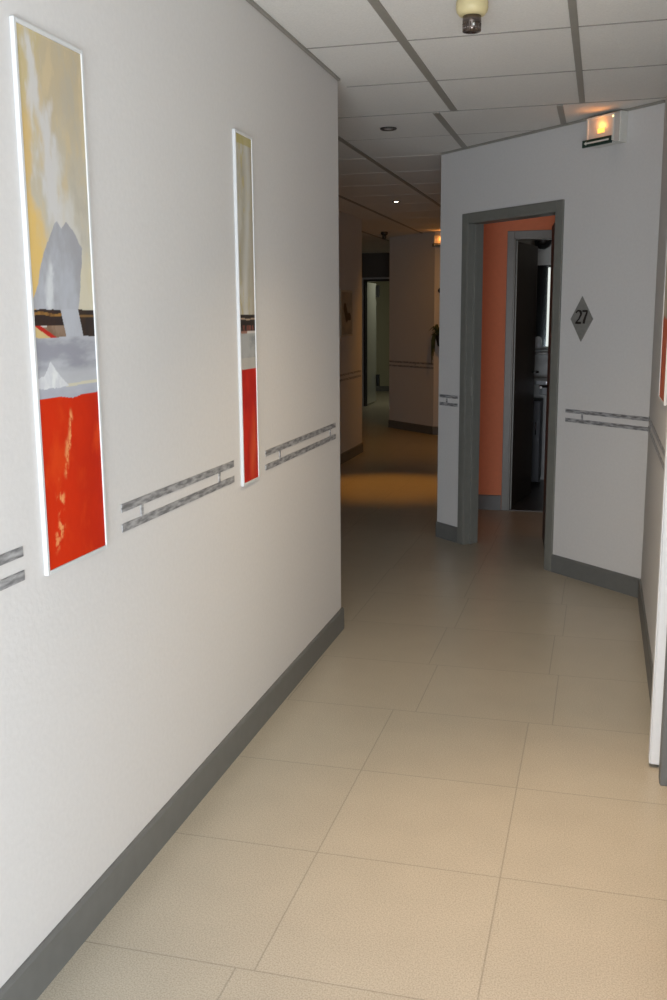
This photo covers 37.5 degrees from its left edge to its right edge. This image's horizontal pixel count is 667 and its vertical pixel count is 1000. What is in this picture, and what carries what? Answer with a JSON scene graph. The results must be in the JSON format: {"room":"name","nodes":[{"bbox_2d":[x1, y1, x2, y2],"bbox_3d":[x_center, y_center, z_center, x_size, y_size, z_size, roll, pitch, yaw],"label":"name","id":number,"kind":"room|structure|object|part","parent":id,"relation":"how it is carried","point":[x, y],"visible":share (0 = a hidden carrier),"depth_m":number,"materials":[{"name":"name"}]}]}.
{"room":"corridor","nodes":[
{"label":"corridor","id":0,"kind":"room"},
{"bbox_2d":[0,0,340,987],"bbox_3d":[-0.822,-0.064,1.621,0.120,2.485,6.070,2,11,15],"label":"wall","id":1,"kind":"structure","parent":0,"point":[124,667],"depth_m":2.69,"materials":[{"name":"paint"}]},
{"bbox_2d":[0,546,24,590],"bbox_3d":[-0.762,0.209,1.651,0.002,0.072,0.861,2,11,15],"label":"wall band","id":2,"kind":"object","parent":1,"relation":"attached to","point":[14,554],"visible":1,"depth_m":2.02,"materials":[{"name":"silver metal"}]},
{"bbox_2d":[9,15,107,575],"bbox_3d":[-0.594,-0.418,2.166,0.010,1.138,0.274,2,11,15],"label":"framed painting","id":3,"kind":"object","parent":1,"relation":"attached to","point":[48,71],"visible":1,"depth_m":2.15,"materials":[{"name":"white paint"}]},
{"bbox_2d":[0,607,343,999],"bbox_3d":[-0.748,1.108,1.828,0.012,0.104,6.082,2,11,15],"label":"baseboard","id":4,"kind":"structure","parent":1,"relation":"attached to","point":[35,974],"depth_m":2.69,"materials":[{"name":"grey paint"}]},
{"bbox_2d":[121,460,234,532],"bbox_3d":[-0.431,-0.024,2.856,0.002,0.072,0.792,2,11,15],"label":"wall band","id":5,"kind":"object","parent":1,"relation":"attached to","point":[142,500],"visible":1,"depth_m":2.78,"materials":[{"name":"silver metal"}]},
{"bbox_2d":[232,128,259,486],"bbox_3d":[-0.289,-0.622,3.276,0.010,1.144,0.164,2,11,15],"label":"framed painting","id":6,"kind":"object","parent":1,"relation":"attached to","point":[242,143],"visible":1,"depth_m":3.26,"materials":[{"name":"paper"}]},
{"bbox_2d":[265,423,335,469],"bbox_3d":[-0.118,-0.228,3.995,0.002,0.072,0.969,2,11,15],"label":"wall band","id":7,"kind":"object","parent":1,"relation":"attached to","point":[279,448],"visible":1,"depth_m":3.91,"materials":[{"name":"silver metal"}]},
{"bbox_2d":[338,210,361,453],"bbox_3d":[-0.559,-1.203,7.727,0.120,2.485,6.200,2,11,15],"label":"wall","id":8,"kind":"structure","parent":0,"point":[350,227],"depth_m":10.20,"materials":[{"name":"paint"}]},
{"bbox_2d":[340,290,352,336],"bbox_3d":[0.132,-1.890,9.953,0.010,0.460,0.470,2,11,15],"label":"framed painting","id":9,"kind":"object","parent":8,"relation":"attached to","point":[346,296],"visible":1,"depth_m":9.94,"materials":[{"name":"beige paper"}]},
{"bbox_2d":[340,370,360,381],"bbox_3d":[-0.466,-0.855,7.894,0.002,0.072,5.840,2,11,15],"label":"wall band","id":10,"kind":"object","parent":8,"relation":"attached to","point":[344,374],"visible":0.18,"depth_m":10.22,"materials":[{"name":"silver metal"}]},
{"bbox_2d":[340,443,362,464],"bbox_3d":[-0.473,-0.039,7.976,0.012,0.104,6.100,2,11,15],"label":"baseboard","id":11,"kind":"structure","parent":8,"relation":"attached to","point":[349,454],"depth_m":10.36,"materials":[{"name":"grey paint"}]},
{"bbox_2d":[37,391,666,999],"bbox_3d":[0.754,-0.079,8.632,7.400,0.084,23.600,2,11,15],"label":"floor","id":12,"kind":"structure","parent":0,"point":[461,797],"depth_m":2.98,"materials":[{"name":"tile"}]},
{"bbox_2d":[531,398,542,481],"bbox_3d":[1.751,-0.535,8.704,0.170,0.710,0.340,2,11,15],"label":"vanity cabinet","id":13,"kind":"object","parent":12,"relation":"on","point":[538,402],"visible":0.58,"depth_m":8.56,"materials":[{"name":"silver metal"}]},
{"bbox_2d":[362,277,388,405],"bbox_3d":[0.650,-2.794,16.223,2.065,2.485,0.120,2,11,15],"label":"wall","id":14,"kind":"structure","parent":0,"point":[376,277],"depth_m":16.26,"materials":[{"name":"paint"}]},
{"bbox_2d":[362,253,389,405],"bbox_3d":[1.048,-2.847,16.495,0.964,2.484,0.898,2,11,15],"label":"door","id":15,"kind":"structure","parent":14,"relation":"in","point":[374,265],"depth_m":16.33,"materials":[{"name":"paint"}]},
{"bbox_3d":[0.925,-3.799,15.886,0.964,0.387,0.018,2,11,15],"label":"transom panel","id":16,"kind":"part","parent":15,"relation":"part of","materials":[{"name":"black glass"}]},
{"bbox_2d":[370,281,388,385],"bbox_3d":[1.731,-3.382,19.336,2.500,2.485,0.100,2,11,15],"label":"wall","id":17,"kind":"structure","parent":0,"point":[382,302],"depth_m":19.50,"materials":[{"name":"paint"}]},
{"bbox_2d":[376,386,388,390],"bbox_3d":[1.726,-2.202,19.501,2.500,0.104,0.012,2,11,15],"label":"baseboard","id":18,"kind":"structure","parent":17,"relation":"attached to","point":[378,388],"depth_m":19.69,"materials":[{"name":"grey paint"}]},
{"bbox_2d":[389,231,434,425],"bbox_3d":[1.037,-2.129,12.635,0.100,2.485,1.004,-7,12,-30],"label":"wall","id":19,"kind":"structure","parent":0,"point":[412,257],"depth_m":12.59,"materials":[{"name":"paint"}]},
{"bbox_2d":[388,420,432,434],"bbox_3d":[0.997,-0.953,12.826,0.013,0.104,1.004,-7,12,-30],"label":"baseboard","id":20,"kind":"structure","parent":19,"relation":"attached to","point":[413,427],"depth_m":12.79,"materials":[{"name":"grey paint"}]},
{"bbox_2d":[389,360,433,368],"bbox_3d":[0.995,-1.747,12.680,0.002,0.072,0.996,-7,12,-30],"label":"wall band","id":21,"kind":"object","parent":19,"relation":"attached to","point":[415,363],"visible":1,"depth_m":12.63,"materials":[{"name":"silver metal"}]},
{"bbox_2d":[433,231,440,426],"bbox_3d":[1.752,-2.035,12.100,1.020,2.485,0.100,2,11,15],"label":"wall","id":22,"kind":"structure","parent":0,"point":[437,248],"depth_m":12.15,"materials":[{"name":"paint"}]},
{"bbox_2d":[429,324,438,363],"bbox_3d":[1.334,-1.918,12.088,0.324,0.486,0.180,2,11,15],"label":"wall planter","id":23,"kind":"object","parent":22,"relation":"attached to","point":[436,328],"visible":0.39,"depth_m":12.08,"materials":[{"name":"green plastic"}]},
{"bbox_3d":[1.334,-1.954,12.080,0.180,0.140,0.180,2,11,15],"label":"pot","id":24,"kind":"part","parent":23,"relation":"part of","materials":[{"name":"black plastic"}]},
{"bbox_2d":[433,426,437,434],"bbox_3d":[1.747,-0.855,12.265,1.020,0.104,0.012,2,11,15],"label":"baseboard","id":25,"kind":"structure","parent":22,"relation":"attached to","point":[435,429],"depth_m":12.38,"materials":[{"name":"grey paint"}]},
{"bbox_2d":[432,235,439,246],"bbox_3d":[1.311,-3.140,11.909,0.212,0.135,0.097,2,11,15],"label":"emergency light","id":26,"kind":"object","parent":22,"relation":"attached to","point":[436,237],"visible":0.34,"depth_m":11.89,"materials":[{"name":"white plastic"}]},
{"bbox_2d":[246,0,666,252],"bbox_3d":[0.735,-2.584,8.165,7.400,0.070,23.600,2,11,15],"label":"ceiling","id":27,"kind":"structure","parent":0,"point":[409,66],"depth_m":4.22,"materials":[{"name":"white tile"}]},
{"bbox_2d":[381,232,387,238],"bbox_3d":[0.619,-3.224,11.977,0.086,0.084,0.086,-1,11,-2],"label":"smoke detector","id":28,"kind":"object","parent":27,"relation":"attached to","point":[383,234],"visible":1,"depth_m":11.95,"materials":[{"name":"plastic"}]},
{"bbox_2d":[380,127,396,130],"bbox_3d":[0.301,-2.031,5.385,0.092,0.010,0.092,2,11,15],"label":"recessed light","id":29,"kind":"object","parent":27,"relation":"in","point":[381,128],"visible":1,"depth_m":5.37,"materials":[{"name":"metal"}]},
{"bbox_2d":[456,0,487,33],"bbox_3d":[0.454,-1.583,3.219,0.106,0.102,0.106,-1,11,-2],"label":"smoke detector","id":30,"kind":"object","parent":27,"relation":"attached to","point":[471,11],"visible":1,"depth_m":3.19,"materials":[{"name":"beige plastic"}]},
{"bbox_2d":[478,215,554,494],"bbox_3d":[2.245,-1.113,7.126,2.430,2.485,0.090,2,11,15],"label":"wall","id":31,"kind":"structure","parent":0,"point":[495,237],"depth_m":7.36,"materials":[{"name":"paint"}]},
{"bbox_2d":[478,494,500,509],"bbox_3d":[2.240,0.061,7.295,2.430,0.115,0.012,2,11,15],"label":"baseboard","id":32,"kind":"structure","parent":31,"relation":"attached to","point":[485,502],"depth_m":7.57,"materials":[{"name":"grey paint"}]},
{"bbox_2d":[501,230,551,510],"bbox_3d":[1.789,-0.993,7.618,0.848,2.077,0.770,2,11,15],"label":"door","id":33,"kind":"structure","parent":31,"relation":"in","point":[522,258],"depth_m":7.56,"materials":[{"name":"grey paint"}]},
{"bbox_2d":[518,240,550,479],"bbox_3d":[2.396,-1.392,8.618,1.930,2.485,0.100,2,11,15],"label":"wall","id":34,"kind":"structure","parent":0,"point":[544,256],"depth_m":8.76,"materials":[{"name":"paint"}]},
{"bbox_2d":[534,378,546,394],"bbox_3d":[2.014,-1.047,8.483,0.570,0.262,0.440,2,11,15],"label":"basin","id":35,"kind":"object","parent":34,"relation":"attached to","point":[538,381],"visible":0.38,"depth_m":8.39,"materials":[{"name":"white ceramic"}]},
{"bbox_2d":[535,349,547,354],"bbox_3d":[2.000,-1.303,8.623,0.500,0.055,0.130,2,11,15],"label":"shelf","id":36,"kind":"object","parent":34,"relation":"attached to","point":[536,353],"visible":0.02,"depth_m":8.61,"materials":[{"name":"metal"}]},
{"bbox_2d":[535,336,541,351],"bbox_3d":[1.801,-1.373,8.664,0.068,0.136,0.068,2,11,15],"label":"tumbler","id":37,"kind":"object","parent":36,"relation":"on","point":[538,341],"visible":0.9,"depth_m":8.64,"materials":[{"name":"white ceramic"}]},
{"bbox_2d":[534,240,551,249],"bbox_3d":[1.815,-2.252,8.520,0.152,0.152,0.082,2,11,15],"label":"ventilator","id":38,"kind":"object","parent":34,"relation":"attached to","point":[542,244],"visible":0.5,"depth_m":8.50,"materials":[{"name":"black plastic"}]},
{"bbox_2d":[536,265,550,345],"bbox_3d":[2.000,-1.698,8.600,0.440,0.700,0.028,2,11,15],"label":"wall mirror","id":39,"kind":"object","parent":34,"relation":"attached to","point":[543,273],"visible":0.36,"depth_m":8.64,"materials":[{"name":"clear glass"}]},
{"bbox_2d":[437,103,664,578],"bbox_3d":[1.193,-0.845,5.730,0.100,2.485,1.770,-7,12,-30],"label":"wall","id":40,"kind":"structure","parent":0,"point":[611,194],"depth_m":5.31,"materials":[{"name":"paint"}]},
{"bbox_2d":[440,394,457,406],"bbox_3d":[0.751,-0.650,6.414,0.002,0.072,0.189,-7,12,-30],"label":"wall band","id":41,"kind":"object","parent":40,"relation":"attached to","point":[446,403],"visible":1,"depth_m":6.42,"materials":[{"name":"silver metal"}]},
{"bbox_2d":[457,199,564,571],"bbox_3d":[1.282,-0.706,6.059,0.585,2.090,0.876,-7,12,-30],"label":"door frame","id":42,"kind":"structure","parent":40,"relation":"in","point":[472,223],"depth_m":6.14,"materials":[{"name":"grey paint"}]},
{"bbox_2d":[435,521,639,597],"bbox_3d":[1.154,0.331,5.919,0.014,0.104,1.770,-7,12,-31],"label":"baseboard","id":43,"kind":"structure","parent":40,"relation":"attached to","point":[598,576],"depth_m":5.48,"materials":[{"name":"grey paint"}]},
{"bbox_2d":[440,100,664,154],"bbox_3d":[1.136,-2.054,5.475,0.014,0.012,1.770,-7,12,-31],"label":"trim","id":44,"kind":"structure","parent":40,"relation":"attached to","point":[661,101],"depth_m":5.44,"materials":[{"name":"grey metal"}]},
{"bbox_2d":[571,296,592,341],"bbox_3d":[1.347,-0.983,5.336,0.008,0.243,0.165,-7,12,-31],"label":"number plate","id":45,"kind":"object","parent":40,"relation":"attached to","point":[581,319],"visible":1,"depth_m":5.33,"materials":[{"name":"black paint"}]},
{"bbox_2d":[582,110,627,147],"bbox_3d":[1.381,-1.885,5.005,0.102,0.156,0.212,-7,12,-30],"label":"emergency light","id":46,"kind":"object","parent":40,"relation":"attached to","point":[608,129],"visible":1,"depth_m":4.95,"materials":[{"name":"white plastic"}]},
{"bbox_2d":[565,409,648,430],"bbox_3d":[1.455,-0.432,5.269,0.002,0.072,0.591,-7,12,-30],"label":"wall band","id":47,"kind":"object","parent":40,"relation":"attached to","point":[581,412],"visible":1,"depth_m":5.25,"materials":[{"name":"silver metal"}]},
{"bbox_2d":[641,96,666,660],"bbox_3d":[1.150,-0.349,3.070,0.120,2.485,3.950,2,11,15],"label":"wall","id":48,"kind":"structure","parent":0,"point":[654,471],"depth_m":4.44,"materials":[{"name":"paint"}]},
{"bbox_2d":[638,579,658,766],"bbox_3d":[1.096,0.819,3.305,0.012,0.104,3.950,2,11,15],"label":"baseboard","id":49,"kind":"structure","parent":48,"relation":"attached to","point":[644,628],"depth_m":4.29,"materials":[{"name":"grey paint"}]},
{"bbox_2d":[648,417,664,469],"bbox_3d":[1.341,-0.210,4.044,0.002,0.072,2.047,2,11,15],"label":"wall band","id":50,"kind":"object","parent":48,"relation":"attached to","point":[650,421],"visible":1,"depth_m":4.22,"materials":[{"name":"silver metal"}]},
{"bbox_2d":[648,420,666,764],"bbox_3d":[1.057,-0.347,3.035,0.042,2.471,0.055,2,11,15],"label":"cable trunking","id":51,"kind":"object","parent":48,"relation":"attached to","point":[661,606],"visible":0.79,"depth_m":3.16,"materials":[{"name":"white plastic"}]},
{"bbox_2d":[658,244,666,405],"bbox_3d":[1.310,-0.797,3.851,0.010,0.823,0.375,2,11,15],"label":"framed painting","id":52,"kind":"object","parent":48,"relation":"attached to","point":[662,396],"visible":1,"depth_m":3.93,"materials":[{"name":"white paint"}]},
{"bbox_2d":[658,635,666,785],"bbox_3d":[1.363,-0.030,2.429,0.914,2.090,0.924,2,11,15],"label":"door","id":53,"kind":"structure","parent":48,"relation":"in","point":[662,776],"depth_m":3.09,"materials":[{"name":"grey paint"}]}
]}

